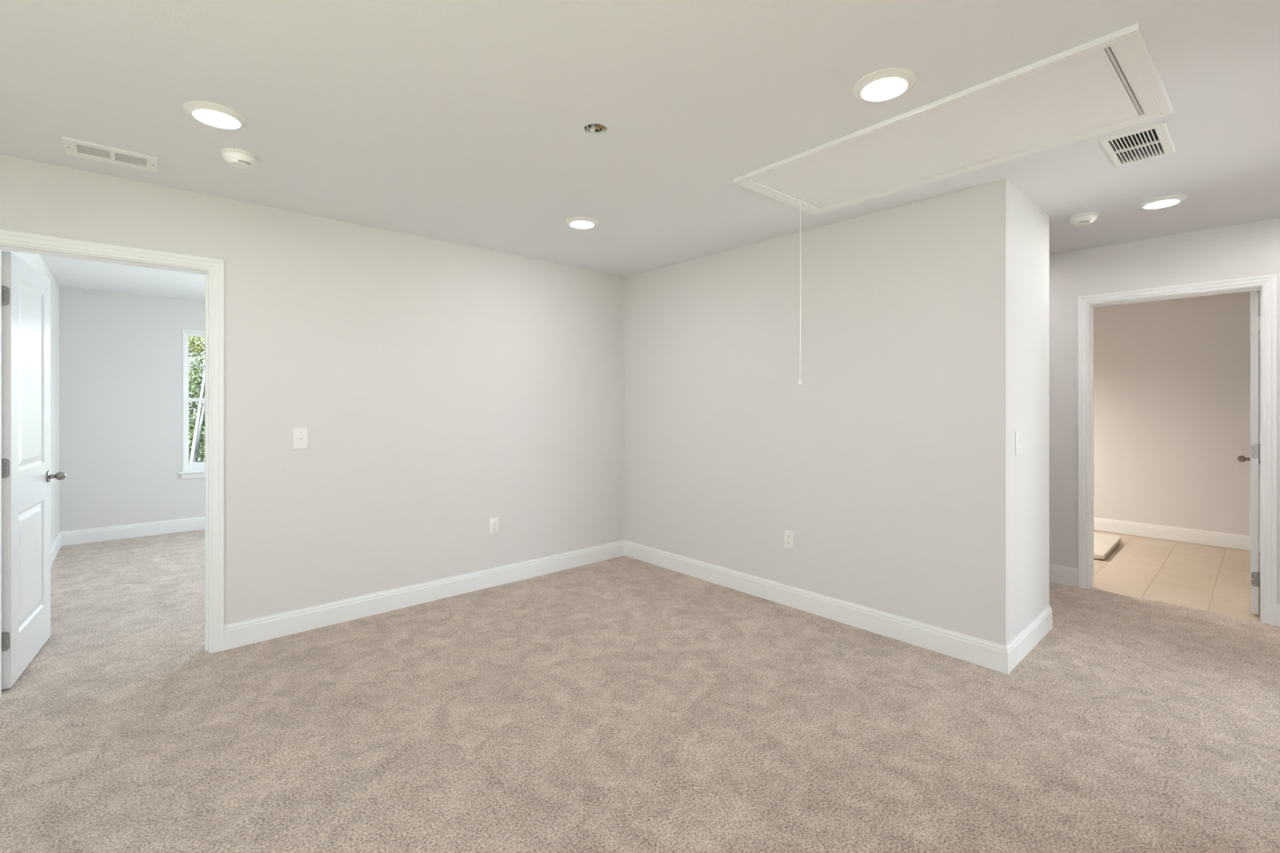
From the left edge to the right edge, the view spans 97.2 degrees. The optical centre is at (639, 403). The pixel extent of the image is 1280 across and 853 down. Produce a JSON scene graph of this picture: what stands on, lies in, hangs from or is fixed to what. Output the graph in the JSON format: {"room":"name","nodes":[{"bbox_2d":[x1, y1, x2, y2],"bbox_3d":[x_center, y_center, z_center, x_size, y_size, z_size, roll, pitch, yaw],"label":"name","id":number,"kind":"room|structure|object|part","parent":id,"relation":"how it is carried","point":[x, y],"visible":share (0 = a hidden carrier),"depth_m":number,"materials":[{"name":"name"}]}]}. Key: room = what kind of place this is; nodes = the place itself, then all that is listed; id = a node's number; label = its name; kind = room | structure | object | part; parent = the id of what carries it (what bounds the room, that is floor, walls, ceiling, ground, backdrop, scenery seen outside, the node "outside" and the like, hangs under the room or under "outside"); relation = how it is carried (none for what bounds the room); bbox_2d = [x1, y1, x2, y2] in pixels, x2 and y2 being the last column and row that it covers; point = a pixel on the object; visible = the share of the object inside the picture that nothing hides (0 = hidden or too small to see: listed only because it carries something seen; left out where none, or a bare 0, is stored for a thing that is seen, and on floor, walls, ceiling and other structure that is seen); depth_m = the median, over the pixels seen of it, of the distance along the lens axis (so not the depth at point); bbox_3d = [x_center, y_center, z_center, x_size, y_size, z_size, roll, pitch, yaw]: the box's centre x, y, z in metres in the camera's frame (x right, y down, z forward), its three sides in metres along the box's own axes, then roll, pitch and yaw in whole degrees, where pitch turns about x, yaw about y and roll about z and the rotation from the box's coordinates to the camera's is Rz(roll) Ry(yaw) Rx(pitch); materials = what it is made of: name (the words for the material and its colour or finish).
{"room":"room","nodes":[
{"label":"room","id":0,"kind":"room"},
{"bbox_2d":[1,249,59,546],"bbox_3d":[-4.225,0.120,3.847,0.120,2.410,3.630,0,0,-42],"label":"wall","id":1,"kind":"structure","parent":0,"point":[35,260],"depth_m":4.90,"materials":[{"name":"white paint"}]},
{"bbox_2d":[1,250,66,689],"bbox_3d":[-3.127,0.306,2.878,0.181,2.013,0.725,0,0,-36],"label":"door","id":2,"kind":"structure","parent":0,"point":[26,476],"depth_m":2.78,"materials":[{"name":"white paint"}]},
{"bbox_3d":[-3.263,0.407,3.156,0.073,0.065,0.065,0,0,-36],"label":"knob","id":3,"kind":"part","parent":2,"relation":"part of","materials":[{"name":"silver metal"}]},
{"bbox_2d":[50,516,204,566],"bbox_3d":[-2.651,1.259,5.261,4.112,0.132,3.630,0,0,-42],"label":"baseboard","id":4,"kind":"structure","parent":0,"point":[138,530],"depth_m":5.52,"materials":[{"name":"white paint"}]},
{"bbox_2d":[59,286,204,531],"bbox_3d":[-3.904,0.120,6.656,4.352,2.410,0.120,0,0,-42],"label":"wall","id":5,"kind":"structure","parent":0,"point":[121,354],"depth_m":5.52,"materials":[{"name":"white paint"}]},
{"bbox_2d":[177,329,204,479],"bbox_3d":[-4.422,0.010,6.160,0.970,1.540,0.165,0,0,-42],"label":"window","id":6,"kind":"structure","parent":5,"relation":"in","point":[190,470],"depth_m":5.88,"materials":[{"name":"white paint"}]},
{"bbox_3d":[-4.392,0.719,6.126,0.970,0.020,0.075,0,0,-42],"label":"sill","id":7,"kind":"part","parent":6,"relation":"part of","materials":[{"name":"white paint"}]},
{"bbox_3d":[-4.454,-0.380,6.195,0.860,0.721,0.030,0,0,-42],"label":"sash","id":8,"kind":"part","parent":6,"relation":"part of","materials":[{"name":"white paint"}]},
{"bbox_3d":[-4.431,0.323,6.169,0.860,0.755,0.030,0,0,-42],"label":"sash","id":9,"kind":"part","parent":6,"relation":"part of","materials":[{"name":"white paint"}]},
{"bbox_2d":[0,154,624,625],"bbox_3d":[-1.916,0.110,3.404,5.740,2.430,0.115,0,0,-42],"label":"wall","id":10,"kind":"structure","parent":0,"point":[441,390],"depth_m":3.57,"materials":[{"name":"white paint"}]},
{"bbox_2d":[0,229,223,697],"bbox_3d":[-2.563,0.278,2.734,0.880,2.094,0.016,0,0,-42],"label":"trim","id":11,"kind":"structure","parent":10,"relation":"attached to","point":[215,266],"depth_m":3.00,"materials":[{"name":"white paint"}]},
{"bbox_2d":[293,427,307,448],"bbox_3d":[-1.966,0.204,3.268,0.076,0.122,0.019,0,0,-42],"label":"light switch","id":12,"kind":"object","parent":10,"relation":"attached to","point":[300,434],"visible":1,"depth_m":3.27,"materials":[{"name":"white plastic"}]},
{"bbox_2d":[223,540,624,650],"bbox_3d":[-2.023,1.259,3.221,5.095,0.132,0.014,0,0,-42],"label":"baseboard","id":13,"kind":"structure","parent":10,"relation":"attached to","point":[244,633],"depth_m":3.64,"materials":[{"name":"white paint"}]},
{"bbox_2d":[489,517,498,534],"bbox_3d":[-1.058,0.891,4.092,0.072,0.118,0.008,0,0,-42],"label":"power outlet","id":14,"kind":"object","parent":10,"relation":"attached to","point":[494,522],"visible":1,"depth_m":4.09,"materials":[{"name":"white plastic"}]},
{"bbox_2d":[0,528,1279,852],"bbox_3d":[0.471,1.375,3.650,9.620,0.100,10.440,0,0,-42],"label":"floor","id":15,"kind":"structure","parent":0,"point":[623,704],"depth_m":2.33,"materials":[{"name":"carpet"}]},
{"bbox_2d":[1093,532,1121,559],"bbox_3d":[4.080,1.304,5.319,1.020,0.050,0.624,0,0,-42],"label":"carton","id":16,"kind":"object","parent":15,"relation":"on","point":[1104,544],"visible":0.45,"depth_m":5.13,"materials":[{"name":"white cardboard"}]},
{"bbox_2d":[0,0,1279,300],"bbox_3d":[-0.425,-1.155,2.845,7.210,0.140,10.440,0,0,-42],"label":"ceiling","id":17,"kind":"structure","parent":0,"point":[464,122],"depth_m":2.10,"materials":[{"name":"white paint"}]},
{"bbox_2d":[62,136,158,172],"bbox_3d":[-2.343,-1.101,2.505,0.302,0.011,0.202,0,0,-42],"label":"ceiling vent","id":18,"kind":"object","parent":17,"relation":"in","point":[74,147],"visible":1,"depth_m":2.50,"materials":[{"name":"white metal"}]},
{"bbox_2d":[75,144,110,159],"bbox_3d":[-2.388,-1.100,2.464,0.105,0.003,0.119,0,0,-42],"label":"grille","id":19,"kind":"object","parent":18,"relation":"attached to","point":[81,149],"depth_m":2.47,"materials":[{"name":"white metal"}]},
{"bbox_2d":[115,152,146,167],"bbox_3d":[-2.298,-1.100,2.545,0.105,0.003,0.119,0,0,-42],"label":"grille","id":20,"kind":"object","parent":18,"relation":"attached to","point":[120,157],"depth_m":2.55,"materials":[{"name":"white metal"}]},
{"bbox_2d":[182,101,248,128],"bbox_3d":[-1.622,-1.095,2.162,0.204,0.021,0.204,0,0,-42],"label":"recessed light","id":21,"kind":"object","parent":17,"relation":"in","point":[210,113],"visible":1,"depth_m":2.13,"materials":[{"name":"white plastic"}]},
{"bbox_2d":[192,109,239,128],"bbox_3d":[-1.622,-1.088,2.162,0.147,0.008,0.147,0,0,-42],"label":"diffuser","id":22,"kind":"object","parent":21,"relation":"attached to","point":[220,118],"depth_m":2.15,"materials":[{"name":"white plastic"}]},
{"bbox_2d":[221,147,257,168],"bbox_3d":[-1.775,-1.079,2.501,0.134,0.052,0.134,0,0,33],"label":"smoke detector","id":23,"kind":"object","parent":17,"relation":"attached to","point":[239,158],"visible":1,"depth_m":2.46,"materials":[{"name":"white plastic"}]},
{"bbox_2d":[564,217,598,228],"bbox_3d":[-0.354,-1.095,3.439,0.204,0.021,0.204,0,0,-42],"label":"recessed light","id":24,"kind":"object","parent":17,"relation":"in","point":[575,222],"visible":1,"depth_m":3.40,"materials":[{"name":"white plastic"}]},
{"bbox_2d":[569,221,594,228],"bbox_3d":[-0.354,-1.088,3.439,0.147,0.008,0.147,0,0,-42],"label":"diffuser","id":25,"kind":"object","parent":24,"relation":"attached to","point":[578,224],"depth_m":3.42,"materials":[{"name":"white plastic"}]},
{"bbox_2d":[584,123,606,133],"bbox_3d":[-0.179,-1.158,2.274,0.092,0.108,0.092,0,0,-4],"label":"junction box","id":26,"kind":"object","parent":17,"relation":"attached to","point":[593,127],"visible":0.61,"depth_m":2.30,"materials":[{"name":"grey metal"}]},
{"bbox_2d":[852,67,916,102],"bbox_3d":[0.847,-1.095,1.957,0.204,0.021,0.204,0,0,-42],"label":"recessed light","id":27,"kind":"object","parent":17,"relation":"in","point":[886,84],"visible":1,"depth_m":1.93,"materials":[{"name":"white plastic"}]},
{"bbox_2d":[861,77,906,100],"bbox_3d":[0.847,-1.088,1.957,0.147,0.008,0.147,0,0,-42],"label":"diffuser","id":28,"kind":"object","parent":27,"relation":"attached to","point":[872,88],"depth_m":1.94,"materials":[{"name":"white plastic"}]},
{"bbox_2d":[732,22,1173,384],"bbox_3d":[1.230,-0.627,2.449,0.736,1.056,1.514,0,0,-41],"label":"attic hatch","id":29,"kind":"object","parent":17,"relation":"attached to","point":[1112,82],"visible":0.98,"depth_m":2.24,"materials":[{"name":"white paint"}]},
{"bbox_3d":[0.839,-0.613,2.954,0.014,0.972,0.014,0,0,-41],"label":"pull cord","id":30,"kind":"part","parent":29,"relation":"part of","materials":[{"name":"white fabric"}]},
{"bbox_3d":[1.226,-1.104,2.454,0.621,0.018,1.346,0,0,-41],"label":"hatch panel","id":31,"kind":"part","parent":29,"relation":"part of","materials":[{"name":"paint"}]},
{"bbox_3d":[1.230,-1.121,2.449,0.736,0.068,1.514,0,0,-41],"label":"trim frame","id":32,"kind":"part","parent":29,"relation":"part of","materials":[{"name":"white paint"}]},
{"bbox_2d":[1068,212,1097,226],"bbox_3d":[2.614,-1.079,3.327,0.134,0.052,0.134,0,0,28],"label":"smoke detector","id":33,"kind":"object","parent":17,"relation":"attached to","point":[1083,219],"visible":1,"depth_m":3.29,"materials":[{"name":"white plastic"}]},
{"bbox_2d":[1098,121,1176,166],"bbox_3d":[2.137,-1.127,2.419,0.388,0.065,0.206,0,0,-42],"label":"ceiling vent","id":34,"kind":"object","parent":17,"relation":"in","point":[1157,133],"visible":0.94,"depth_m":2.42,"materials":[{"name":"white metal"}]},
{"bbox_2d":[1136,194,1186,208],"bbox_3d":[2.852,-1.095,3.083,0.204,0.021,0.204,0,0,-42],"label":"recessed light","id":35,"kind":"object","parent":17,"relation":"in","point":[1162,202],"visible":1,"depth_m":3.05,"materials":[{"name":"white plastic"}]},
{"bbox_2d":[1143,199,1179,208],"bbox_3d":[2.852,-1.088,3.083,0.147,0.008,0.147,0,0,-42],"label":"diffuser","id":36,"kind":"object","parent":35,"relation":"attached to","point":[1152,203],"depth_m":3.07,"materials":[{"name":"white plastic"}]},
{"bbox_2d":[624,186,979,638],"bbox_3d":[0.839,0.110,3.933,0.115,2.430,2.779,0,0,-42],"label":"wall","id":37,"kind":"structure","parent":0,"point":[871,462],"depth_m":3.50,"materials":[{"name":"white paint"}]},
{"bbox_2d":[784,529,793,549],"bbox_3d":[0.974,0.891,3.690,0.008,0.118,0.072,0,0,-42],"label":"power outlet","id":38,"kind":"object","parent":37,"relation":"attached to","point":[788,535],"visible":1,"depth_m":3.69,"materials":[{"name":"white plastic"}]},
{"bbox_2d":[624,539,1008,674],"bbox_3d":[0.834,1.259,3.843,0.014,0.132,2.908,0,0,-42],"label":"baseboard","id":39,"kind":"structure","parent":37,"relation":"attached to","point":[984,653],"depth_m":3.40,"materials":[{"name":"white paint"}]},
{"bbox_2d":[979,178,1048,645],"bbox_3d":[2.070,0.110,3.094,0.825,2.430,0.115,0,0,-42],"label":"wall","id":40,"kind":"structure","parent":0,"point":[1014,231],"depth_m":2.86,"materials":[{"name":"white paint"}]},
{"bbox_2d":[1015,431,1022,455],"bbox_3d":[1.949,0.205,2.896,0.076,0.122,0.019,0,0,-42],"label":"light switch","id":41,"kind":"object","parent":40,"relation":"attached to","point":[1018,442],"visible":1,"depth_m":2.89,"materials":[{"name":"white plastic"}]},
{"bbox_2d":[1006,605,1052,674],"bbox_3d":[2.113,1.259,3.046,0.852,0.132,0.014,0,0,-42],"label":"baseboard","id":42,"kind":"structure","parent":40,"relation":"attached to","point":[1020,646],"depth_m":3.00,"materials":[{"name":"white paint"}]},
{"bbox_2d":[1048,217,1279,604],"bbox_3d":[3.183,0.110,4.137,0.115,2.430,3.530,0,0,-42],"label":"wall","id":43,"kind":"structure","parent":0,"point":[1252,249],"depth_m":3.95,"materials":[{"name":"white paint"}]},
{"bbox_2d":[1048,563,1279,626],"bbox_3d":[3.135,1.259,4.094,0.014,0.132,3.300,0,0,-42],"label":"baseboard","id":44,"kind":"structure","parent":43,"relation":"attached to","point":[1058,574],"depth_m":4.11,"materials":[{"name":"white paint"}]},
{"bbox_2d":[1078,274,1276,626],"bbox_3d":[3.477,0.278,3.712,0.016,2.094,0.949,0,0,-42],"label":"trim","id":45,"kind":"structure","parent":43,"relation":"attached to","point":[1268,282],"depth_m":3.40,"materials":[{"name":"white paint"}]},
{"bbox_2d":[1236,290,1260,614],"bbox_3d":[4.128,0.306,3.784,0.823,2.013,0.181,0,0,-42],"label":"door","id":46,"kind":"structure","parent":43,"relation":"in","point":[1255,458],"depth_m":3.51,"materials":[{"name":"white paint"}]},
{"bbox_3d":[4.346,0.400,4.054,0.065,0.065,0.073,0,0,-42],"label":"knob","id":47,"kind":"part","parent":46,"relation":"part of","materials":[{"name":"silver metal"}]},
{"bbox_3d":[4.132,0.306,3.787,0.813,2.013,0.035,0,0,-42],"label":"panel","id":48,"kind":"part","parent":46,"relation":"part of","materials":[{"name":"white wood"}]},
{"bbox_2d":[1093,290,1260,552],"bbox_3d":[5.134,0.112,5.567,0.120,2.434,4.020,0,0,-42],"label":"wall","id":49,"kind":"structure","parent":0,"point":[1172,377],"depth_m":5.46,"materials":[{"name":"white paint"}]},
{"bbox_2d":[1093,517,1260,551],"bbox_3d":[4.238,1.259,4.762,2.290,0.132,3.780,0,0,-42],"label":"baseboard","id":50,"kind":"structure","parent":49,"relation":"attached to","point":[1236,541],"depth_m":5.43,"materials":[{"name":"white paint"}]},
{"label":"outside","id":51,"kind":"structure","parent":0,"visible":0},
{"bbox_3d":[-9.647,4.275,18.219,70.000,0.100,100.000,0,0,-42],"label":"ground","id":52,"kind":"structure","parent":51,"visible":0},
{"bbox_2d":[188,351,204,462],"bbox_3d":[-11.424,1.224,14.746,2.514,6.002,2.701,0,0,-34],"label":"leafy tree","id":53,"kind":"object","parent":52,"relation":"on","point":[196,385],"visible":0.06,"depth_m":14.51,"materials":[{"name":"green plant"}]},
{"bbox_2d":[188,336,204,462],"bbox_3d":[-8.145,0.795,10.432,1.795,6.860,1.727,0,0,22],"label":"birch tree","id":54,"kind":"object","parent":52,"relation":"on","point":[197,418],"visible":0.02,"depth_m":10.29,"materials":[{"name":"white plant"}]},
{"bbox_2d":[188,336,204,391],"bbox_3d":[-9.444,1.152,11.746,1.331,6.145,1.272,0,0,13],"label":"birch tree","id":55,"kind":"object","parent":52,"relation":"on","point":[197,348],"visible":0.16,"depth_m":11.62,"materials":[{"name":"green plant"}]},
{"bbox_2d":[189,337,204,462],"bbox_3d":[-10.255,0.821,13.292,1.469,6.808,1.374,0,0,27],"label":"birch tree","id":56,"kind":"object","parent":52,"relation":"on","point":[203,405],"visible":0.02,"depth_m":13.14,"materials":[{"name":"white plant"}]}
]}

